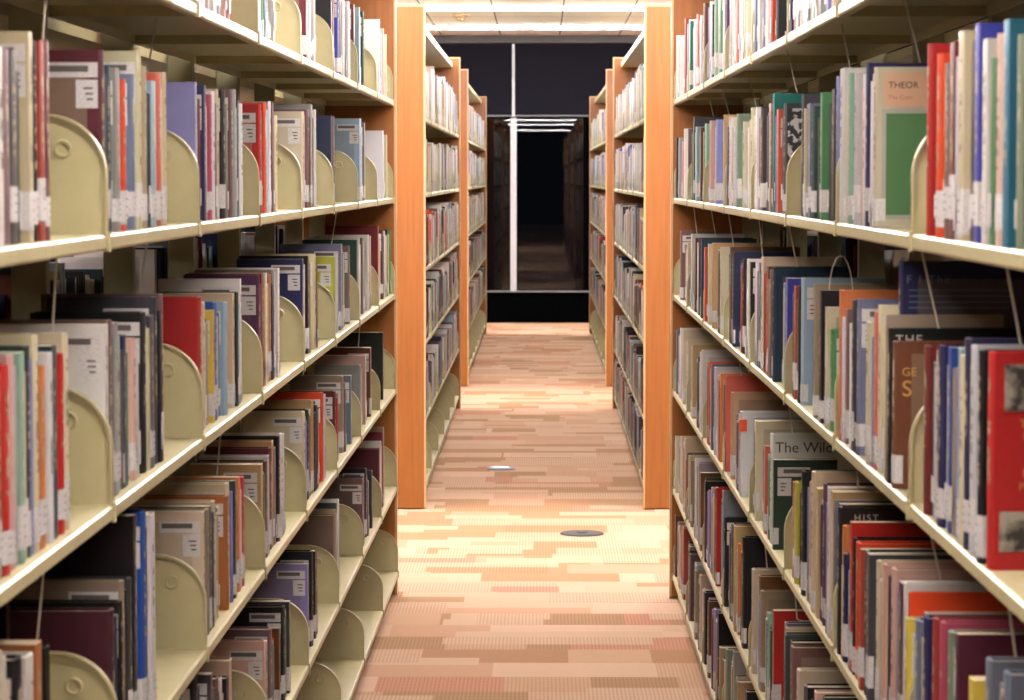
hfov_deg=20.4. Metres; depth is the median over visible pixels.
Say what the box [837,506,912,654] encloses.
book
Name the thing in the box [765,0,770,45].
book
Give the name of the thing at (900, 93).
book
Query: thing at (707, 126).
book
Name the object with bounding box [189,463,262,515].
book
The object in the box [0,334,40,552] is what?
book
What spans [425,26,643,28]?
recessed light
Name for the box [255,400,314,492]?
book
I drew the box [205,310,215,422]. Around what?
book
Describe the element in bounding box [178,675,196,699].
book
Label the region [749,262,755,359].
book
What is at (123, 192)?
book
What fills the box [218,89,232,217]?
book
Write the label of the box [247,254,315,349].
book
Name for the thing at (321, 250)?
book
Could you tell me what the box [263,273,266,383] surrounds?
book
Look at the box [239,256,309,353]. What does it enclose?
book
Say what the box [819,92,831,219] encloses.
book
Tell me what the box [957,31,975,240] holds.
book
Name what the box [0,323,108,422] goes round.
book
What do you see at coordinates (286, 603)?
book
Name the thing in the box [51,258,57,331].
support
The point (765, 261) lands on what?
book
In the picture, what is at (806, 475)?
book
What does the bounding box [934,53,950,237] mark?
book
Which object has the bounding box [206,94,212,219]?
book
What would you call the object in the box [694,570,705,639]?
book
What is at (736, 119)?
book
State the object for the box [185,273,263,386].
book
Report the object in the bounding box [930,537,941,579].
support
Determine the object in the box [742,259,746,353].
book
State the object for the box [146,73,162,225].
book
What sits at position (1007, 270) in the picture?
support
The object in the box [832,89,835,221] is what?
book
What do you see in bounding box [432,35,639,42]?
trim
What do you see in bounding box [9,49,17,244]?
book
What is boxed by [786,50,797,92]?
support
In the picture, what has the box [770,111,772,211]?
book
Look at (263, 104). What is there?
book
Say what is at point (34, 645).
book
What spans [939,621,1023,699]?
book
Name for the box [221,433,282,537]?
book
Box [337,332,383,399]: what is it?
book
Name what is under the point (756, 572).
book
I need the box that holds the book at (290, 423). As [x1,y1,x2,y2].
[242,411,304,466]
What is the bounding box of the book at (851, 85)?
[846,73,854,223]
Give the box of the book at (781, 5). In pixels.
[776,0,786,39]
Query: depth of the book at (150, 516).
4.02 m
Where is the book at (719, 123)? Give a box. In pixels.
[715,120,723,203]
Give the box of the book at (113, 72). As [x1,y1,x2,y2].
[109,68,120,231]
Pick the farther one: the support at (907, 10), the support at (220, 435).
the support at (220, 435)
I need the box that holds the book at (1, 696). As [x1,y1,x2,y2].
[0,650,2,699]
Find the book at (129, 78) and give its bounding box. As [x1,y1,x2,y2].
[119,74,135,229]
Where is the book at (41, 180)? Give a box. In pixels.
[32,40,45,240]
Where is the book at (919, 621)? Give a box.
[915,618,922,699]
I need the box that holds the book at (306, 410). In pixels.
[252,409,308,499]
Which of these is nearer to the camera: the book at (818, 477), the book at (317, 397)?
the book at (818, 477)
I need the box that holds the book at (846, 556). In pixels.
[841,553,849,661]
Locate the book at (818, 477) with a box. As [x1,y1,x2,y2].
[810,471,871,612]
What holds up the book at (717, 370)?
on the bookcase at (873, 29)
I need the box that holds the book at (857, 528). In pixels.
[848,521,929,671]
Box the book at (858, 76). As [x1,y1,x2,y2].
[853,73,865,224]
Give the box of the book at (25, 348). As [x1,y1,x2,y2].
[0,345,32,557]
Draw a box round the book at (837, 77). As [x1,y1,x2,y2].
[836,76,839,167]
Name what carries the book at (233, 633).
on the bookcase at (350, 617)
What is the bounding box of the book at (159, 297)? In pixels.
[41,294,164,460]
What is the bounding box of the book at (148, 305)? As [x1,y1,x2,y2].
[47,297,157,463]
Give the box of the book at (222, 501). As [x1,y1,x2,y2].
[144,495,228,610]
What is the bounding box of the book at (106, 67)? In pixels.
[104,65,111,230]
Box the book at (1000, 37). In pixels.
[994,33,1003,245]
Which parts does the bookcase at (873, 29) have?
shelf, shelf, shelf, shelf, shelf, shelf, shelf, shelf, shelf, shelf, shelf, shelf, shelf, shelf, shelf, shelf, panel, shelf, shelf, shelf, shelf, shelf, upright post, shelf, shelf, shelf, shelf, shelf, upright post, shelf, upright post, shelf, shelf, shelf, upright post, shelf, shelf, upright post, shelf, shelf, shelf, shelf, upright post, shelf, shelf, shelf, upright post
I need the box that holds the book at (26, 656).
[2,651,32,699]
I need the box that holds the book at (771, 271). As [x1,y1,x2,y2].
[769,270,772,377]
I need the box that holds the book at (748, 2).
[745,0,751,56]
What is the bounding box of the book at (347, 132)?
[334,119,361,200]
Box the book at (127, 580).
[37,576,133,699]
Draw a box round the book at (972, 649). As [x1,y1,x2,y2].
[955,631,1023,699]
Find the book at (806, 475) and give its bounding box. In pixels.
[800,470,858,595]
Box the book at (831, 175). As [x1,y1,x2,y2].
[831,175,831,220]
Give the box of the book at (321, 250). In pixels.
[280,244,341,329]
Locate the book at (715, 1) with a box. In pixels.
[714,0,717,75]
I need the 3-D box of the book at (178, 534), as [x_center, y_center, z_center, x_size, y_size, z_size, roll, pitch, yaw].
[-0.576,0.368,4.643,0.151,0.212,0.023,0,3,1]
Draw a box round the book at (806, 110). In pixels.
[803,108,808,216]
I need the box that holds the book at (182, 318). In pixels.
[163,297,201,377]
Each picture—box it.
[999,512,1023,551]
[1004,365,1023,411]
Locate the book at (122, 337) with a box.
[118,335,126,487]
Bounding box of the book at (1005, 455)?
[986,350,1023,569]
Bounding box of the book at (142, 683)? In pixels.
[120,510,147,699]
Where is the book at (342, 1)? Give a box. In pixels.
[341,0,344,76]
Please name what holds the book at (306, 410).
on the bookcase at (350, 617)
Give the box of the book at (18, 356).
[0,351,26,564]
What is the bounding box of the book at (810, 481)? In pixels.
[808,481,811,603]
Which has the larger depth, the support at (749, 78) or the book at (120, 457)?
the support at (749, 78)
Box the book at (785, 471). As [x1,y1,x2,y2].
[772,459,836,549]
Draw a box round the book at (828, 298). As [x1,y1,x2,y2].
[818,290,838,422]
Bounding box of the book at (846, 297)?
[838,290,898,440]
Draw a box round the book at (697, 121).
[693,117,723,199]
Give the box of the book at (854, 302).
[850,300,856,450]
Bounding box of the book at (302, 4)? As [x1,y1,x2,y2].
[294,0,307,57]
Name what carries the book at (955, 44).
on the bookcase at (873, 29)
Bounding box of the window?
[487,116,588,291]
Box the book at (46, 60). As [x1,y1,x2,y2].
[41,40,50,240]
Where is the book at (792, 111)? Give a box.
[782,103,801,213]
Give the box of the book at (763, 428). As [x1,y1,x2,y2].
[754,420,817,520]
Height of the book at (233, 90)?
0.230 m
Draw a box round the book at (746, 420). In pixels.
[739,411,799,496]
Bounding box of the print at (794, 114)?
[788,108,801,162]
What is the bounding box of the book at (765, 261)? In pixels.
[760,257,836,370]
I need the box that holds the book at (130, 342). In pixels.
[126,338,137,480]
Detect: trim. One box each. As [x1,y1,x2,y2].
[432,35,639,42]
[512,43,514,115]
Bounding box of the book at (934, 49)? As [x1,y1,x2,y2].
[926,43,950,235]
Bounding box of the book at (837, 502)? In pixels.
[834,500,893,589]
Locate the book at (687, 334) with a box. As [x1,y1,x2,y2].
[682,330,716,403]
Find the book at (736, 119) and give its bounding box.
[734,119,736,206]
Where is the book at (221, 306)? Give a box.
[217,302,227,415]
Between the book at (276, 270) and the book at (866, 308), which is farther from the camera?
the book at (276, 270)
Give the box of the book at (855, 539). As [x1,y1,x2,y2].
[851,537,934,674]
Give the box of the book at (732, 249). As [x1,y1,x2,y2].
[730,247,799,343]
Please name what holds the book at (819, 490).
on the bookcase at (873, 29)
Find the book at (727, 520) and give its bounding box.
[724,517,749,606]
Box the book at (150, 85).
[146,81,156,226]
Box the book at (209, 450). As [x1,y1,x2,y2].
[204,447,272,549]
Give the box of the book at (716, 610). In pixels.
[713,608,720,690]
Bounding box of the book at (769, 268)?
[766,266,841,373]
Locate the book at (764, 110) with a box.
[760,107,768,210]
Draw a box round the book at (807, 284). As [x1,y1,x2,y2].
[800,278,884,404]
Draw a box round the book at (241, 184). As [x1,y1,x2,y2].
[239,103,243,215]
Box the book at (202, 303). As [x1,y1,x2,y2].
[201,302,204,428]
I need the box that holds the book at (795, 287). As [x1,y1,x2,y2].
[793,286,797,398]
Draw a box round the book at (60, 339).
[0,332,70,529]
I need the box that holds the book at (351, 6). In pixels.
[349,4,354,43]
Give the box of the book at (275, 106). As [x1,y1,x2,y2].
[273,104,312,206]
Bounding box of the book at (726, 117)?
[723,115,736,203]
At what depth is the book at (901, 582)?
3.77 m
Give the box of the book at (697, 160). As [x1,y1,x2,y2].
[695,127,704,200]
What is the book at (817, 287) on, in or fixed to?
on the bookcase at (873, 29)
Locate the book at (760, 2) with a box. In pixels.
[758,0,762,50]
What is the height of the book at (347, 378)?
0.195 m
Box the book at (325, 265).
[316,257,334,301]
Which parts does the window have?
pane, pane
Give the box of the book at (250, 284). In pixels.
[183,275,259,339]
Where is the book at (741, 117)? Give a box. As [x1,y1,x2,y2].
[736,113,750,206]
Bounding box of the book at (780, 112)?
[776,109,783,212]
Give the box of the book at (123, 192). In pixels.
[119,79,127,230]
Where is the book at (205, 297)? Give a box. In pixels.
[158,293,234,407]
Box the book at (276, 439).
[215,436,280,541]
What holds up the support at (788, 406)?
attached to the bookcase at (873, 29)
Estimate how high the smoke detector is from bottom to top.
0.058 m
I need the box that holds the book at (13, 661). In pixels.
[6,654,21,699]
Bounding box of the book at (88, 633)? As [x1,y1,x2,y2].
[10,607,114,689]
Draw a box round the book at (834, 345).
[829,329,838,431]
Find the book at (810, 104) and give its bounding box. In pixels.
[807,103,820,217]
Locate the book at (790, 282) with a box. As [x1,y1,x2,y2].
[786,278,800,343]
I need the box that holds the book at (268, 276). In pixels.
[267,275,271,380]
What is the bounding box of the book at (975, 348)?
[968,344,1023,556]
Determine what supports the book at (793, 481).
on the bookcase at (873, 29)
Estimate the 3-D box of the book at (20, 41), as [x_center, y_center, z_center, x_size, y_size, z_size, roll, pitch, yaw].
[-0.602,-0.234,3.134,0.150,0.231,0.023,0,3,1]
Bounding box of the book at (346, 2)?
[344,1,349,78]
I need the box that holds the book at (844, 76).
[838,68,865,222]
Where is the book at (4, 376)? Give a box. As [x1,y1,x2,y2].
[0,363,11,576]
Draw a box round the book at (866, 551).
[864,550,946,694]
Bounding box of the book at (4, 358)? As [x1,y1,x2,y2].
[0,354,16,569]
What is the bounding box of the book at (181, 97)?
[166,82,196,159]
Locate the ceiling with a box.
[396,0,670,34]
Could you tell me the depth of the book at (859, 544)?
4.29 m
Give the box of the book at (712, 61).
[711,4,713,77]
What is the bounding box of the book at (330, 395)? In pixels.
[287,391,335,429]
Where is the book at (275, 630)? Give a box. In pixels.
[272,627,280,699]
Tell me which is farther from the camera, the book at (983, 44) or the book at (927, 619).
the book at (927, 619)
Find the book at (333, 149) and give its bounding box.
[332,116,334,203]
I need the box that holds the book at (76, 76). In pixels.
[48,49,104,154]
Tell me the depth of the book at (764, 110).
6.14 m
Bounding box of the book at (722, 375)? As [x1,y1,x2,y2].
[720,373,754,461]
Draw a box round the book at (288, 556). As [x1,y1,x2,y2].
[276,550,313,646]
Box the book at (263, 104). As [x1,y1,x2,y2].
[239,102,265,212]
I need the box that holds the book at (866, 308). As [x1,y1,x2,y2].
[855,299,898,454]
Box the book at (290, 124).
[274,111,304,207]
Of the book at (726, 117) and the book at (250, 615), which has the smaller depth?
the book at (250, 615)
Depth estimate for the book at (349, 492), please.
8.54 m
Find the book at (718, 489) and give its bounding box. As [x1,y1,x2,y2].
[715,487,729,585]
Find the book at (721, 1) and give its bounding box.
[719,0,722,73]
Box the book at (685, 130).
[684,129,687,198]
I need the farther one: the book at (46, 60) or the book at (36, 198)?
the book at (46, 60)
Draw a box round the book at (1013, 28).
[1002,19,1023,247]
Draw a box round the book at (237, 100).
[236,99,238,216]
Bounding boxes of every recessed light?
[425,6,643,9]
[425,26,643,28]
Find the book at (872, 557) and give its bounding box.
[865,552,954,699]
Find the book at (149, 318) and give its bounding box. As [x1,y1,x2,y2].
[145,315,154,468]
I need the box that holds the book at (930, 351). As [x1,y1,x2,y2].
[923,345,938,514]
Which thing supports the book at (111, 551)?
on the bookcase at (350, 617)
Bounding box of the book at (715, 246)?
[711,243,773,327]
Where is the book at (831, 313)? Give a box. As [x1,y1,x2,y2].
[824,307,838,428]
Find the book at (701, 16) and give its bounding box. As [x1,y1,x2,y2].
[700,15,702,84]
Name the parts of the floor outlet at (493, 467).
lid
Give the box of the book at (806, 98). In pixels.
[801,94,820,216]
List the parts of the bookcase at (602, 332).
panel, panel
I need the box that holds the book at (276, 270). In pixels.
[199,268,279,376]
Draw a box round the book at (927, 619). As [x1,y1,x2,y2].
[923,615,1016,699]
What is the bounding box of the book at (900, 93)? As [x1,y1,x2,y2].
[872,67,926,227]
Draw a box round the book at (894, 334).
[887,328,1023,483]
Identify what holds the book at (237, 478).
on the bookcase at (350, 617)
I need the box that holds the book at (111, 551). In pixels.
[0,514,137,699]
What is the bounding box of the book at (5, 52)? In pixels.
[2,48,10,244]
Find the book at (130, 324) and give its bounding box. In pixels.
[30,312,146,473]
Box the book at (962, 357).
[959,354,964,545]
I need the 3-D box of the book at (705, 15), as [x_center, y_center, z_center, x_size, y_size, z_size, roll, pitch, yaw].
[0.631,-0.890,8.256,0.152,0.227,0.035,0,3,1]
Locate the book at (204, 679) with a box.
[196,672,212,699]
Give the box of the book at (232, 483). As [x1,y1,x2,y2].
[161,480,237,598]
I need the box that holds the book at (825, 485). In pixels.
[822,483,874,625]
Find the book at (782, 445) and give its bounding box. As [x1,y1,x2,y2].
[770,433,855,543]
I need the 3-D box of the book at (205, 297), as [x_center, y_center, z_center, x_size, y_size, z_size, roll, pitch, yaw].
[-0.568,0.000,5.145,0.135,0.206,0.036,0,3,1]
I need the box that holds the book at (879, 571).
[874,560,958,699]
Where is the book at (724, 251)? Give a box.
[719,247,729,333]
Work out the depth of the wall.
29.49 m
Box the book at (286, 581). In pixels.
[251,563,308,626]
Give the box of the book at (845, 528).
[842,525,849,564]
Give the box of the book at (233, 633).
[221,627,272,699]
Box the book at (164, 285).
[158,279,242,402]
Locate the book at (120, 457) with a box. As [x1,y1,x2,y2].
[118,336,121,491]
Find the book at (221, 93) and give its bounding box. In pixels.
[218,90,225,218]
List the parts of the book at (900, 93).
panel, panel, panel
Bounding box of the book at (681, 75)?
[679,35,684,96]
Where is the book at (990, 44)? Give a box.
[981,38,996,244]
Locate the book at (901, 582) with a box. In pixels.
[897,580,978,699]
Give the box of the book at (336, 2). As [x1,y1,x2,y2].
[334,0,339,73]
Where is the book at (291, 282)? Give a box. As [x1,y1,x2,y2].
[237,259,303,321]
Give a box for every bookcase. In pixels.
[0,0,398,699]
[396,5,460,508]
[460,69,486,385]
[589,69,612,385]
[612,4,670,508]
[669,0,1023,699]
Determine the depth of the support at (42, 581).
3.40 m
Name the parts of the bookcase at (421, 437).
panel, shelf, shelf, shelf, shelf, shelf, shelf, panel, shelf, shelf, shelf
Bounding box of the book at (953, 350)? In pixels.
[946,346,964,533]
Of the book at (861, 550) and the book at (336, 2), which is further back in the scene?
the book at (336, 2)
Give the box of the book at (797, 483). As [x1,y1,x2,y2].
[793,481,800,584]
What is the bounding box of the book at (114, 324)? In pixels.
[112,322,118,495]
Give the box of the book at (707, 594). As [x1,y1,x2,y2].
[703,591,715,664]
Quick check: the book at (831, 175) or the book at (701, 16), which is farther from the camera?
the book at (701, 16)
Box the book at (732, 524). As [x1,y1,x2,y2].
[730,523,751,621]
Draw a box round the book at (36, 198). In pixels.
[32,41,38,241]
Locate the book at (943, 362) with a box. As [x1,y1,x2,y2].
[935,345,964,527]
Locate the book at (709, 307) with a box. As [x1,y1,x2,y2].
[707,244,711,324]
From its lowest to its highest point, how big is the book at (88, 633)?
0.196 m
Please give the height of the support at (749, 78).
0.146 m
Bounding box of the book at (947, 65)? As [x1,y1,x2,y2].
[943,62,949,238]
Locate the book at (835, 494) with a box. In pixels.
[830,490,889,642]
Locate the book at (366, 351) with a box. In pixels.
[324,347,371,416]
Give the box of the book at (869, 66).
[864,63,927,226]
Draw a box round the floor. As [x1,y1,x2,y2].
[351,323,710,699]
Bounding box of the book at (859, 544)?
[854,541,941,678]
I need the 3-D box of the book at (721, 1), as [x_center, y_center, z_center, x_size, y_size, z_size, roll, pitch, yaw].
[0.628,-0.854,7.555,0.159,0.240,0.042,0,3,1]
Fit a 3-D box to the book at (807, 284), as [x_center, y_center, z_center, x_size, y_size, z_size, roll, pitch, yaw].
[0.602,-0.016,5.203,0.150,0.231,0.038,0,3,1]
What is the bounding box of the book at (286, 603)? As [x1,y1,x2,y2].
[246,600,290,693]
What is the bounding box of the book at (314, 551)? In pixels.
[313,550,316,638]
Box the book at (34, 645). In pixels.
[0,639,41,699]
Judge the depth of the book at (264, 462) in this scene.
5.66 m
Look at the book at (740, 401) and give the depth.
7.12 m
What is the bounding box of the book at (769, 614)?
[766,612,772,699]
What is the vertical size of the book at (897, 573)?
0.228 m
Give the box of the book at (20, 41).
[0,31,34,242]
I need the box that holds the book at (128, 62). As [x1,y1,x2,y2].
[104,51,142,228]
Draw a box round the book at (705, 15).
[703,3,709,79]
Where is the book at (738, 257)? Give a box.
[732,252,793,346]
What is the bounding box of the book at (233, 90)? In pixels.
[232,89,236,216]
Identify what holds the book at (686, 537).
on the bookcase at (873, 29)
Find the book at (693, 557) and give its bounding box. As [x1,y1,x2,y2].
[689,553,700,620]
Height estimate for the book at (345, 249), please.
0.221 m
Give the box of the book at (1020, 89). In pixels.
[1016,34,1023,249]
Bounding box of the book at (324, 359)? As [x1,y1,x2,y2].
[318,355,365,424]
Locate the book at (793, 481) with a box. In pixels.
[792,481,794,577]
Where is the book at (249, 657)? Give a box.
[209,640,266,697]
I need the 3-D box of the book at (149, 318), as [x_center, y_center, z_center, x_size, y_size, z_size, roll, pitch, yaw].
[-0.585,0.059,4.072,0.146,0.218,0.041,0,3,1]
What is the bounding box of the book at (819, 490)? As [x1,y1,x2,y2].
[815,487,822,618]
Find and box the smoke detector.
[452,14,468,20]
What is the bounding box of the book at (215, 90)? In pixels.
[206,89,219,218]
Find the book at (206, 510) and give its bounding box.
[128,508,209,634]
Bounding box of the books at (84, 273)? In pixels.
[0,0,1015,699]
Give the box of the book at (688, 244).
[687,243,690,277]
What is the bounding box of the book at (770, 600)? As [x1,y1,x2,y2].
[759,590,802,691]
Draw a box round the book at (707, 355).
[701,350,740,435]
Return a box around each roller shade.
[438,43,511,116]
[515,43,633,116]
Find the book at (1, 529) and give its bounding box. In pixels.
[0,484,2,579]
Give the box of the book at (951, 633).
[948,629,1023,699]
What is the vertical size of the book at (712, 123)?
0.230 m
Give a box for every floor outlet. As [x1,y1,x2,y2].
[487,466,514,469]
[560,530,603,536]
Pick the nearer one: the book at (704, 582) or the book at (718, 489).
the book at (718, 489)
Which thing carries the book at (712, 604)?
on the bookcase at (873, 29)
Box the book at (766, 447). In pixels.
[763,445,769,533]
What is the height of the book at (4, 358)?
0.227 m
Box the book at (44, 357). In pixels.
[38,351,53,543]
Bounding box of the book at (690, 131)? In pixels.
[688,129,692,168]
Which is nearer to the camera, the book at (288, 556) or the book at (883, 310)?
the book at (883, 310)
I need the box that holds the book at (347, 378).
[301,375,351,443]
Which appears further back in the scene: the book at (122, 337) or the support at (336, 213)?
the support at (336, 213)
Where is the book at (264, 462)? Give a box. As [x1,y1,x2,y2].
[196,460,268,557]
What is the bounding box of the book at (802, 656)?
[790,645,837,699]
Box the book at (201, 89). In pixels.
[197,85,205,220]
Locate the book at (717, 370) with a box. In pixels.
[713,367,752,454]
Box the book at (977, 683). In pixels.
[969,675,985,699]
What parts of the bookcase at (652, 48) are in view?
panel, shelf, shelf, panel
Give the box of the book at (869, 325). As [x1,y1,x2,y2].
[864,322,873,464]
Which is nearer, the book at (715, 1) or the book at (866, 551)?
the book at (866, 551)
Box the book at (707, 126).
[705,124,709,166]
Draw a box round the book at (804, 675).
[797,668,847,699]
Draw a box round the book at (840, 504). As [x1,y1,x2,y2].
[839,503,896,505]
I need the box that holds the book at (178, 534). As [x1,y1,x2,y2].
[145,511,204,586]
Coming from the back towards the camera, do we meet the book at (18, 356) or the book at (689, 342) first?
the book at (689, 342)
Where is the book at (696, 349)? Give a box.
[691,345,727,418]
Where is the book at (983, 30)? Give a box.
[973,23,1003,242]
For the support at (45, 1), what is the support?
attached to the bookcase at (350, 617)
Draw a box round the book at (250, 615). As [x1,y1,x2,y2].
[230,605,285,699]
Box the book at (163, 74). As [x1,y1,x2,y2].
[146,72,167,224]
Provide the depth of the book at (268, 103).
5.81 m
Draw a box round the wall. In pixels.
[50,232,588,322]
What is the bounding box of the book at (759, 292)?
[758,263,760,367]
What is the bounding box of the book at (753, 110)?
[751,107,755,168]
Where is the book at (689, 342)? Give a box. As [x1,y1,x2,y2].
[687,340,721,381]
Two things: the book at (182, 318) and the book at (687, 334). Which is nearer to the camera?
the book at (182, 318)
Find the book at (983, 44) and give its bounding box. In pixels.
[980,44,983,243]
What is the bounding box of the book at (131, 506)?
[126,505,212,630]
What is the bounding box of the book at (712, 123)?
[709,121,715,202]
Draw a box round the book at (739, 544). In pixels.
[737,543,741,634]
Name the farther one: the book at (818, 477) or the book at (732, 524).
the book at (732, 524)
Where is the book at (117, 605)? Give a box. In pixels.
[10,599,122,699]
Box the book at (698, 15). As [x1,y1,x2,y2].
[696,14,702,86]
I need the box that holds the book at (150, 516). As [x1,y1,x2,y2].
[145,512,155,699]
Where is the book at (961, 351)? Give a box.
[956,347,964,541]
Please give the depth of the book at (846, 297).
4.47 m
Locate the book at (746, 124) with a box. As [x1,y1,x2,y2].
[742,121,749,207]
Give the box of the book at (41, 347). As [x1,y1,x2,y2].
[38,344,57,538]
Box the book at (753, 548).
[741,536,777,648]
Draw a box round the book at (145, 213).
[141,66,148,227]
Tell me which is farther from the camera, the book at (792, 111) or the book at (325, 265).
the book at (325, 265)
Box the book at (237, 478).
[164,476,240,591]
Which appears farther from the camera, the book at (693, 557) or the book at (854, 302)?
the book at (693, 557)
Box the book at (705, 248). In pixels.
[704,247,707,321]
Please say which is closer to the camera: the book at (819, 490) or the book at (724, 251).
the book at (819, 490)
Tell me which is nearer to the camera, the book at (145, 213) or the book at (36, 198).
the book at (36, 198)
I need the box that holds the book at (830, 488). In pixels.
[826,486,878,637]
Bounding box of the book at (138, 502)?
[132,500,215,623]
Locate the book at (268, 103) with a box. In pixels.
[239,101,271,212]
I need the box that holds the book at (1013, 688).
[1003,669,1023,699]
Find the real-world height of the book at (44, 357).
0.217 m
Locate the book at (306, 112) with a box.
[274,109,309,207]
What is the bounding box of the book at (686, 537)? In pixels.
[682,527,692,599]
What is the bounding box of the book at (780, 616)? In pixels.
[772,609,808,699]
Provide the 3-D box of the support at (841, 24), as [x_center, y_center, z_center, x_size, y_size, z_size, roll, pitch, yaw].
[0.624,-0.504,5.045,0.085,0.146,0.003,0,3,1]
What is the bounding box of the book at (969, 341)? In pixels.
[962,337,1023,549]
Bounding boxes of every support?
[36,573,44,638]
[41,0,46,39]
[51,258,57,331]
[138,244,147,293]
[146,18,157,71]
[216,435,220,475]
[331,213,336,243]
[728,214,733,246]
[749,78,756,106]
[758,220,762,256]
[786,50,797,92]
[788,406,792,432]
[789,226,797,266]
[794,595,809,620]
[829,256,852,289]
[841,24,850,67]
[856,468,858,490]
[904,0,920,62]
[921,252,939,328]
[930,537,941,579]
[1006,268,1021,343]
[1008,608,1016,656]
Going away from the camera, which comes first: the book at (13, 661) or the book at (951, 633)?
the book at (13, 661)
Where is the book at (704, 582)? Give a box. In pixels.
[699,574,711,652]
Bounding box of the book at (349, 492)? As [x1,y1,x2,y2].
[321,478,363,545]
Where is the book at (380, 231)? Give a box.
[379,230,383,298]
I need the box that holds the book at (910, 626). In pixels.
[905,617,922,699]
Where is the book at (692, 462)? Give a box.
[690,460,694,526]
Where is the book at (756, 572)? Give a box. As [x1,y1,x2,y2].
[750,568,781,673]
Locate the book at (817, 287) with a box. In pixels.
[812,284,898,417]
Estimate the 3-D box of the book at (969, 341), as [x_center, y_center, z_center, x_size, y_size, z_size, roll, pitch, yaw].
[0.584,0.105,3.181,0.160,0.236,0.038,0,3,1]
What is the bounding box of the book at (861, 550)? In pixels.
[858,548,944,689]
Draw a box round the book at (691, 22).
[689,21,693,90]
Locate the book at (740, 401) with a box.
[730,392,793,478]
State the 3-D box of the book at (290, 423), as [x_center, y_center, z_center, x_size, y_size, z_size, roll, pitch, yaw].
[-0.548,0.250,6.562,0.142,0.217,0.042,0,3,1]
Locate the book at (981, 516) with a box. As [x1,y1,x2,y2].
[975,349,1023,563]
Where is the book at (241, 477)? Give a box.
[240,476,245,585]
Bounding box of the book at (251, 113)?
[242,104,261,213]
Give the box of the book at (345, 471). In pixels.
[339,468,366,536]
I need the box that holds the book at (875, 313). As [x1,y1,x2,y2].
[873,312,877,469]
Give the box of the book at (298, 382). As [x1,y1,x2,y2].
[290,376,343,452]
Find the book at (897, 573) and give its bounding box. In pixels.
[890,567,976,699]
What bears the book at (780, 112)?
on the bookcase at (873, 29)
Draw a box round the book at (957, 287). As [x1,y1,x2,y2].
[899,261,1023,327]
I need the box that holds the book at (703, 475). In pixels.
[699,472,721,550]
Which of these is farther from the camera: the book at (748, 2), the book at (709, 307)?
the book at (709, 307)
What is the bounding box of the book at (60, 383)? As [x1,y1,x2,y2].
[56,352,65,534]
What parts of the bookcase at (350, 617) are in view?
upright post, shelf, shelf, shelf, upright post, shelf, shelf, shelf, shelf, shelf, upright post, shelf, upright post, shelf, shelf, shelf, upright post, shelf, shelf, shelf, shelf, upright post, shelf, shelf, upright post, shelf, shelf, shelf, shelf, shelf, panel, shelf, shelf, shelf, shelf, shelf, shelf, shelf, shelf, shelf, shelf, shelf, shelf, shelf, shelf, shelf, shelf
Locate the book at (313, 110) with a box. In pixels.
[312,109,316,206]
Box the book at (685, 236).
[679,231,724,299]
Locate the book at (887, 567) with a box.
[881,563,962,699]
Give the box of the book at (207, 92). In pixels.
[206,91,214,219]
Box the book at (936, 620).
[932,617,1021,699]
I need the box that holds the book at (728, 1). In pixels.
[726,0,729,30]
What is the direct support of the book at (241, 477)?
on the bookcase at (350, 617)
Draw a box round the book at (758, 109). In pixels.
[755,107,760,209]
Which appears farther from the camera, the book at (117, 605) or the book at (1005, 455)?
the book at (117, 605)
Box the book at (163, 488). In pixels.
[142,482,230,604]
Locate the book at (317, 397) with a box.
[266,392,323,481]
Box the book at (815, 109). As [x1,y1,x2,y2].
[810,106,820,218]
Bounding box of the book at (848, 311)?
[844,309,851,443]
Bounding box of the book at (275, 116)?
[274,115,277,211]
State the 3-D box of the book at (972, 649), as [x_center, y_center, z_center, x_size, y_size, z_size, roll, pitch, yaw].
[0.582,0.440,3.241,0.156,0.238,0.023,0,3,1]
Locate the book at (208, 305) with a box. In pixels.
[205,302,218,420]
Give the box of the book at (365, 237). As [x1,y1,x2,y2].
[319,235,369,309]
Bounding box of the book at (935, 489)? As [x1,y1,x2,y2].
[934,350,938,522]
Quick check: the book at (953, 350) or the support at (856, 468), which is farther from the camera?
the support at (856, 468)
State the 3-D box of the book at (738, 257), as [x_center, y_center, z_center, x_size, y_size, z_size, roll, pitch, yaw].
[0.617,-0.125,7.000,0.153,0.232,0.034,0,3,1]
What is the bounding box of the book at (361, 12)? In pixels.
[360,11,363,85]
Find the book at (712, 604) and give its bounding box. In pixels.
[707,600,720,677]
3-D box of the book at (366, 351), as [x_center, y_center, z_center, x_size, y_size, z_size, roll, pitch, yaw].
[-0.524,0.100,9.015,0.159,0.219,0.045,0,3,1]
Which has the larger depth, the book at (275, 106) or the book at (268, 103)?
the book at (275, 106)
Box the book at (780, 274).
[772,267,850,381]
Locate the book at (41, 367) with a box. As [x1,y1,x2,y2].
[38,364,46,549]
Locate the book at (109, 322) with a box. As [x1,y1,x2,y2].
[0,319,111,430]
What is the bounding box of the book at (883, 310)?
[877,305,898,472]
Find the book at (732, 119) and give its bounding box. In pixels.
[728,117,736,205]
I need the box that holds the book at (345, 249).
[342,246,350,323]
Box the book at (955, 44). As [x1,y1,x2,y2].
[948,41,958,239]
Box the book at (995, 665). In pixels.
[985,656,1023,699]
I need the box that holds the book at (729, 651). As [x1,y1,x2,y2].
[725,648,737,699]
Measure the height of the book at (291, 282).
0.227 m
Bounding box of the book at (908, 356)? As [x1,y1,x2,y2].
[890,341,964,488]
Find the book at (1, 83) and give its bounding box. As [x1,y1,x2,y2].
[0,47,3,245]
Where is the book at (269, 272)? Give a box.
[194,270,274,377]
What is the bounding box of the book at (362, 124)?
[361,123,365,200]
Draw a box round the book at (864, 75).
[862,74,865,225]
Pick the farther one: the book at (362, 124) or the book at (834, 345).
the book at (362, 124)
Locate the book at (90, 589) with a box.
[6,579,124,699]

